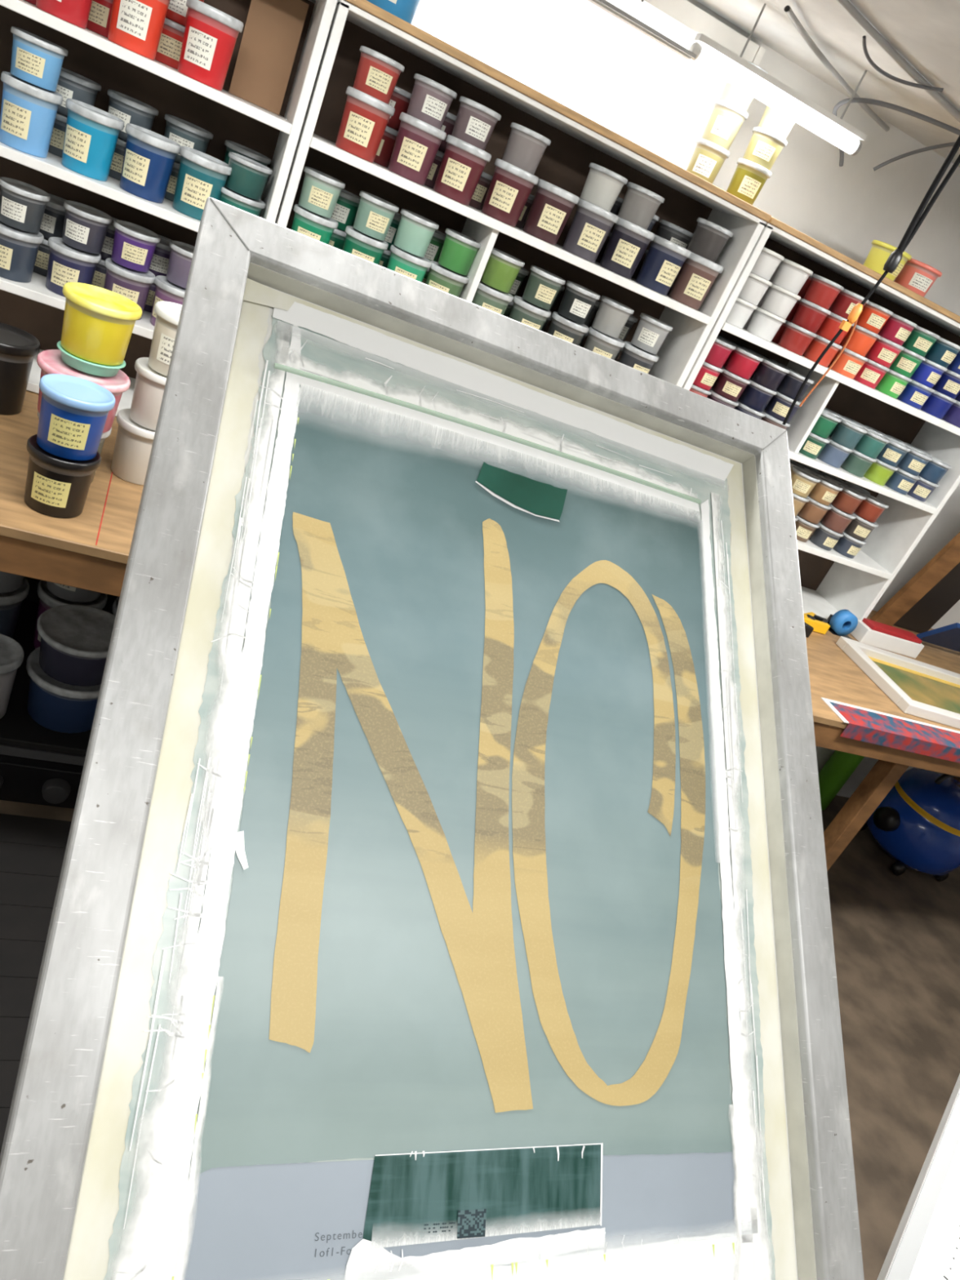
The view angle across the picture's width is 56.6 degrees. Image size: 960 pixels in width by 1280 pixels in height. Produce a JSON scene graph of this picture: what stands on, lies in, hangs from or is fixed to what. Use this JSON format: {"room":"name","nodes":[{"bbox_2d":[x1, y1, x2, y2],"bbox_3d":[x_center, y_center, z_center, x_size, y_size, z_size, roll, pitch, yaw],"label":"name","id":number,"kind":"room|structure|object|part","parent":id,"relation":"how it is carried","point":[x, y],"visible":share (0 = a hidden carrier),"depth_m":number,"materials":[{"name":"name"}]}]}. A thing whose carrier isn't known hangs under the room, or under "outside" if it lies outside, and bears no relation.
{"room":"print shop","nodes":[
{"label":"print shop","id":0,"kind":"room"},
{"bbox_2d":[0,795,959,1279],"bbox_3d":[0.468,1.536,1.875,6.200,0.050,4.350,13,28,-24],"label":"floor","id":1,"kind":"structure","parent":0,"point":[896,939],"depth_m":3.12,"materials":[{"name":"concrete"}]},
{"bbox_2d":[0,813,71,1154],"bbox_3d":[-1.032,0.898,1.668,2.300,0.014,1.640,13,28,-24],"label":"floor mat","id":2,"kind":"object","parent":1,"relation":"on","point":[33,849],"visible":0.08,"depth_m":2.09,"materials":[{"name":"black rubber"}]},
{"bbox_3d":[-0.196,0.689,0.948,0.520,1.589,0.648,13,28,-24],"label":"easel","id":3,"kind":"object","parent":2,"relation":"on","visible":0},
{"bbox_2d":[0,196,864,1279],"bbox_3d":[0.031,0.126,0.741,0.662,0.607,0.746,13,28,-24],"label":"frame","id":4,"kind":"object","parent":3,"relation":"on","point":[442,893],"visible":1,"depth_m":0.72,"materials":[{"name":"metal"}]},
{"bbox_2d":[0,743,85,808],"bbox_3d":[-1.200,0.284,2.526,0.550,0.159,0.432,13,28,-24],"label":"stereo receiver","id":5,"kind":"object","parent":1,"relation":"on","point":[27,775],"visible":0.36,"depth_m":2.37,"materials":[{"name":"black plastic"}]},
{"bbox_2d":[0,390,959,871],"bbox_3d":[0.266,0.244,2.968,5.400,0.980,1.070,13,28,-24],"label":"workbench","id":6,"kind":"object","parent":1,"relation":"on","point":[36,546],"visible":0.02,"depth_m":2.25,"materials":[{"name":"brown wood"}]},
{"bbox_2d":[0,322,40,415],"bbox_3d":[-1.103,-0.620,2.038,0.153,0.170,0.153,13,28,-24],"label":"bucket","id":7,"kind":"object","parent":6,"relation":"on","point":[19,348],"visible":1,"depth_m":2.02,"materials":[{"name":"black plastic"}]},
{"bbox_2d":[0,571,119,733],"bbox_3d":[-1.144,-0.054,2.380,0.914,0.380,0.518,13,28,-24],"label":"tubs","id":8,"kind":"object","parent":6,"relation":"on","point":[65,668],"visible":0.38,"depth_m":2.27,"materials":[{"name":"blue"}]},
{"bbox_2d":[24,434,101,518],"bbox_3d":[-0.831,-0.322,1.762,0.133,0.126,0.133,13,28,-24],"label":"bucket","id":9,"kind":"object","parent":6,"relation":"on","point":[56,486],"visible":0.71,"depth_m":1.72,"materials":[{"name":"black plastic"}]},
{"bbox_2d":[36,373,115,461],"bbox_3d":[-0.781,-0.424,1.709,0.133,0.124,0.133,13,28,-24],"label":"bucket","id":10,"kind":"object","parent":9,"relation":"on","point":[74,411],"visible":1,"depth_m":1.68,"materials":[{"name":"blue plastic"}]},
{"bbox_2d":[37,411,111,482],"bbox_3d":[-0.871,-0.413,1.893,0.143,0.133,0.143,13,28,-24],"label":"bucket","id":11,"kind":"object","parent":6,"relation":"on","point":[104,435],"visible":0.08,"depth_m":1.88,"materials":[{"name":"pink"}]},
{"bbox_2d":[36,349,130,433],"bbox_3d":[-0.820,-0.506,1.829,0.175,0.112,0.175,13,28,-24],"label":"bucket","id":12,"kind":"object","parent":11,"relation":"on","point":[50,361],"visible":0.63,"depth_m":1.79,"materials":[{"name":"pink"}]},
{"bbox_2d":[57,340,125,377],"bbox_3d":[-0.793,-0.571,1.816,0.131,0.026,0.131,13,28,-24],"label":"bucket","id":13,"kind":"object","parent":12,"relation":"on","point":[80,364],"visible":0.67,"depth_m":1.77,"materials":[{"name":"green plastic"}]},
{"bbox_2d":[60,282,142,365],"bbox_3d":[-0.765,-0.630,1.786,0.147,0.116,0.147,13,28,-24],"label":"bucket","id":14,"kind":"object","parent":13,"relation":"on","point":[99,322],"visible":1,"depth_m":1.75,"materials":[{"name":"yellow plastic"}]},
{"bbox_2d":[95,471,112,545],"bbox_3d":[-0.808,-0.325,1.937,0.002,0.001,0.525,13,28,-24],"label":"tape","id":15,"kind":"object","parent":6,"relation":"on","point":[112,472],"visible":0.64,"depth_m":1.86,"materials":[{"name":"red"}]},
{"bbox_2d":[111,408,155,485],"bbox_3d":[-0.769,-0.436,2.027,0.131,0.135,0.131,13,28,-24],"label":"bucket","id":16,"kind":"object","parent":6,"relation":"on","point":[134,442],"visible":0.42,"depth_m":1.98,"materials":[{"name":"white plastic"}]},
{"bbox_2d":[129,357,167,431],"bbox_3d":[-0.708,-0.540,1.976,0.131,0.125,0.131,13,28,-24],"label":"bucket","id":17,"kind":"object","parent":16,"relation":"on","point":[149,384],"visible":0.43,"depth_m":1.93,"materials":[{"name":"white plastic"}]},
{"bbox_2d":[147,301,182,376],"bbox_3d":[-0.648,-0.642,1.927,0.131,0.130,0.131,13,28,-24],"label":"bucket","id":18,"kind":"object","parent":17,"relation":"on","point":[168,313],"visible":0.47,"depth_m":1.88,"materials":[{"name":"beige plastic"}]},
{"bbox_2d":[0,0,959,620],"bbox_3d":[0.007,-0.919,2.539,3.610,1.091,0.298,13,28,-24],"label":"storage shelf","id":19,"kind":"object","parent":6,"relation":"on","point":[304,132],"visible":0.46,"depth_m":2.38,"materials":[{"name":"white wood"}]},
{"bbox_2d":[0,177,195,325],"bbox_3d":[-1.013,-0.972,2.184,0.850,0.200,0.271,13,28,-24],"label":"tubs","id":20,"kind":"object","parent":19,"relation":"in","point":[60,240],"visible":0.87,"depth_m":2.14,"materials":[{"name":"grey plastic"}]},
{"bbox_2d":[25,0,243,90],"bbox_3d":[-0.874,-1.434,1.918,0.700,0.177,0.261,13,28,-24],"label":"tubs","id":21,"kind":"object","parent":19,"relation":"in","point":[202,49],"visible":1,"depth_m":1.94,"materials":[{"name":"red plastic"}]},
{"bbox_2d":[0,26,271,220],"bbox_3d":[-0.913,-1.212,2.053,0.851,0.224,0.262,13,28,-24],"label":"tubs","id":22,"kind":"object","parent":19,"relation":"in","point":[46,106],"visible":0.93,"depth_m":2.04,"materials":[{"name":"blue plastic"}]},
{"bbox_2d":[219,151,272,216],"bbox_3d":[-0.580,-1.082,2.174,0.114,0.164,0.120,13,28,-24],"label":"tubs","id":23,"kind":"object","parent":19,"relation":"in","point":[243,188],"visible":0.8,"depth_m":2.13,"materials":[{"name":"teal plastic"}]},
{"bbox_2d":[228,0,308,115],"bbox_3d":[-0.505,-1.411,2.129,0.124,0.244,0.008,13,28,-24],"label":"cardboard box","id":24,"kind":"object","parent":19,"relation":"in","point":[271,36],"visible":1,"depth_m":2.13,"materials":[{"name":"brown cardboard"}]},
{"bbox_2d":[366,0,420,24],"bbox_3d":[-0.198,-1.498,2.042,0.153,0.120,0.153,13,28,-24],"label":"tub","id":25,"kind":"object","parent":19,"relation":"on","point":[405,10],"visible":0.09,"depth_m":2.02,"materials":[{"name":"blue plastic"}]},
{"bbox_2d":[291,166,672,373],"bbox_3d":[0.022,-0.986,2.492,1.125,0.200,0.250,13,28,-24],"label":"tubs","id":26,"kind":"object","parent":19,"relation":"in","point":[410,244],"visible":0.88,"depth_m":2.38,"materials":[{"name":"green plastic"}]},
{"bbox_2d":[335,45,733,310],"bbox_3d":[0.168,-1.206,2.389,1.130,0.218,0.258,13,28,-24],"label":"tubs","id":27,"kind":"object","parent":19,"relation":"in","point":[437,148],"visible":1,"depth_m":2.28,"materials":[{"name":"red"}]},
{"bbox_2d":[686,61,767,183],"bbox_3d":[0.668,-1.412,2.450,0.102,0.300,0.102,13,28,-24],"label":"tubs","id":28,"kind":"object","parent":19,"relation":"on","point":[729,113],"visible":0.73,"depth_m":2.43,"materials":[{"name":"beige plastic"}]},
{"bbox_2d":[688,335,813,429],"bbox_3d":[0.808,-0.810,2.830,0.429,0.217,0.227,13,28,-24],"label":"tubs","id":29,"kind":"object","parent":19,"relation":"in","point":[734,375],"visible":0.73,"depth_m":2.75,"materials":[{"name":"red"}]},
{"bbox_2d":[726,104,795,204],"bbox_3d":[0.773,-1.335,2.453,0.102,0.251,0.102,13,28,-24],"label":"tubs","id":30,"kind":"object","parent":19,"relation":"on","point":[767,140],"visible":0.75,"depth_m":2.42,"materials":[{"name":"yellow plastic"}]},
{"bbox_2d":[789,458,888,558],"bbox_3d":[0.975,-0.523,3.071,0.935,0.217,0.225,13,28,-24],"label":"tubs","id":31,"kind":"object","parent":19,"relation":"in","point":[837,514],"visible":0.4,"depth_m":3.11,"materials":[{"name":"brown plastic"}]},
{"bbox_2d":[724,246,959,427],"bbox_3d":[1.209,-0.960,2.852,1.084,0.217,0.225,13,28,-24],"label":"tubs","id":32,"kind":"object","parent":19,"relation":"in","point":[783,287],"visible":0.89,"depth_m":2.74,"materials":[{"name":"plastic"}]},
{"bbox_2d":[798,407,951,502],"bbox_3d":[1.329,-0.656,3.091,0.636,0.144,0.226,13,28,-24],"label":"tubs","id":33,"kind":"object","parent":19,"relation":"in","point":[838,441],"visible":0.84,"depth_m":3.02,"materials":[{"name":"green"}]},
{"bbox_2d":[862,240,911,280],"bbox_3d":[1.230,-1.149,2.711,0.126,0.085,0.126,13,28,-24],"label":"tub","id":34,"kind":"object","parent":19,"relation":"on","point":[880,251],"visible":0.62,"depth_m":2.67,"materials":[{"name":"yellow plastic"}]},
{"bbox_2d":[893,258,942,297],"bbox_3d":[1.350,-1.121,2.766,0.126,0.085,0.126,13,28,-24],"label":"tub","id":35,"kind":"object","parent":19,"relation":"on","point":[918,277],"visible":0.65,"depth_m":2.72,"materials":[{"name":"red"}]},
{"bbox_2d":[804,622,813,637],"bbox_3d":[1.066,-0.065,3.084,0.174,0.042,0.093,27,25,3],"label":"clamp","id":36,"kind":"object","parent":6,"relation":"on","point":[808,628],"visible":0.16,"depth_m":3.07,"materials":[{"name":"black plastic"}]},
{"bbox_2d":[804,612,830,634],"bbox_3d":[1.186,-0.065,3.193,0.174,0.042,0.093,4,32,-37],"label":"clamp","id":37,"kind":"object","parent":6,"relation":"on","point":[820,624],"visible":0.66,"depth_m":3.18,"materials":[{"name":"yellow plastic"}]},
{"bbox_2d":[826,608,857,639],"bbox_3d":[1.339,-0.065,3.278,0.105,0.090,0.062,13,28,-24],"label":"tape dispenser","id":38,"kind":"object","parent":6,"relation":"on","point":[842,623],"visible":0.97,"depth_m":3.26,"materials":[{"name":"blue plastic"}]},
{"bbox_2d":[850,617,924,657],"bbox_3d":[1.544,-0.009,3.374,0.300,0.074,0.075,13,28,-24],"label":"storage box","id":39,"kind":"object","parent":6,"relation":"on","point":[874,633],"visible":0.88,"depth_m":3.33,"materials":[{"name":"white paint"}]},
{"bbox_2d":[821,697,959,763],"bbox_3d":[1.432,0.318,2.780,0.950,0.048,0.120,13,28,-24],"label":"sheet","id":40,"kind":"object","parent":6,"relation":"on","point":[865,725],"visible":1,"depth_m":2.66,"materials":[{"name":"multicoloured"}]},
{"bbox_2d":[835,635,959,728],"bbox_3d":[1.631,0.195,3.106,0.720,0.034,0.420,15,27,-21],"label":"screen frame","id":41,"kind":"object","parent":6,"relation":"on","point":[919,689],"visible":1,"depth_m":3.08,"materials":[{"name":"white wood"}]},
{"bbox_2d":[893,562,959,633],"bbox_3d":[1.938,-0.276,3.581,0.200,0.632,0.149,13,28,-24],"label":"wood board","id":42,"kind":"object","parent":6,"relation":"on","point":[921,617],"visible":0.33,"depth_m":3.68,"materials":[{"name":"black wood"}]},
{"bbox_2d":[916,622,959,652],"bbox_3d":[1.948,-0.002,3.592,0.320,0.147,0.135,13,28,-24],"label":"panel","id":43,"kind":"object","parent":6,"relation":"on","point":[948,637],"visible":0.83,"depth_m":3.56,"materials":[{"name":"blue plastic"}]},
{"bbox_2d":[817,750,864,810],"bbox_3d":[1.752,0.495,4.159,0.120,0.700,0.120,13,28,-24],"label":"roll","id":44,"kind":"object","parent":1,"relation":"on","point":[840,766],"visible":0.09,"depth_m":4.18,"materials":[{"name":"green"}]},
{"bbox_2d":[858,767,959,881],"bbox_3d":[2.054,0.799,4.082,0.470,0.502,0.470,31,26,12],"label":"vacuum","id":45,"kind":"object","parent":1,"relation":"on","point":[917,824],"visible":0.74,"depth_m":3.94,"materials":[{"name":"blue plastic"}]},
{"bbox_3d":[2.134,0.631,3.994,0.224,0.092,0.023,13,28,-24],"label":"carry handle","id":46,"kind":"part","parent":45,"relation":"part of","materials":[{"name":"black plastic"}]},
{"bbox_2d":[876,1074,959,1279],"bbox_3d":[0.828,1.311,1.457,0.720,0.952,1.170,39,29,27],"label":"table","id":47,"kind":"object","parent":1,"relation":"on","point":[925,1245],"visible":1,"depth_m":1.18,"materials":[{"name":"white paint"}]},
{"bbox_2d":[308,0,959,797],"bbox_3d":[0.411,-0.674,3.115,6.200,2.470,0.050,13,28,-24],"label":"wall","id":48,"kind":"structure","parent":0,"point":[845,208],"depth_m":2.84,"materials":[{"name":"white paint"}]},
{"bbox_2d":[313,0,765,169],"bbox_3d":[0.166,-1.629,2.344,1.240,0.400,0.049,13,28,-24],"label":"window","id":49,"kind":"structure","parent":48,"relation":"in","point":[576,54],"depth_m":2.43,"materials":[{"name":"white glass"}]},
{"bbox_2d":[695,0,959,167],"bbox_3d":[1.440,-0.527,0.803,6.200,0.050,4.350,13,28,-24],"label":"ceiling","id":50,"kind":"structure","parent":0,"point":[926,33],"depth_m":2.23,"materials":[{"name":"paint"}]},
{"bbox_2d":[586,0,866,155],"bbox_3d":[0.535,-1.520,2.164,1.194,0.180,0.059,13,28,-24],"label":"lamp","id":51,"kind":"object","parent":50,"relation":"attached to","point":[710,55],"visible":1,"depth_m":2.28,"materials":[{"name":"white metal"}]},
{"bbox_2d":[782,134,959,425],"bbox_3d":[0.942,-0.875,2.061,0.074,0.835,0.028,13,28,-24],"label":"power cable","id":52,"kind":"object","parent":50,"relation":"hanging from","point":[895,258],"visible":1,"depth_m":2.05,"materials":[{"name":"black plastic"}]},
{"bbox_2d":[784,0,959,131],"bbox_3d":[1.410,-1.301,2.368,1.914,0.033,0.951,13,28,-24],"label":"conduit","id":53,"kind":"object","parent":50,"relation":"attached to","point":[846,4],"depth_m":2.18,"materials":[{"name":"grey metal"}]},
{"bbox_2d":[832,35,959,170],"bbox_3d":[1.140,-1.367,2.428,0.754,0.180,0.429,13,28,-24],"label":"cable","id":54,"kind":"object","parent":50,"relation":"hanging from","point":[865,100],"depth_m":2.38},
{"bbox_2d":[870,532,959,626],"bbox_3d":[1.812,-0.322,3.437,0.100,0.743,0.208,13,28,-24],"label":"plank","id":55,"kind":"object","parent":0,"point":[948,557],"depth_m":3.52,"materials":[{"name":"brown wood"}]}
]}

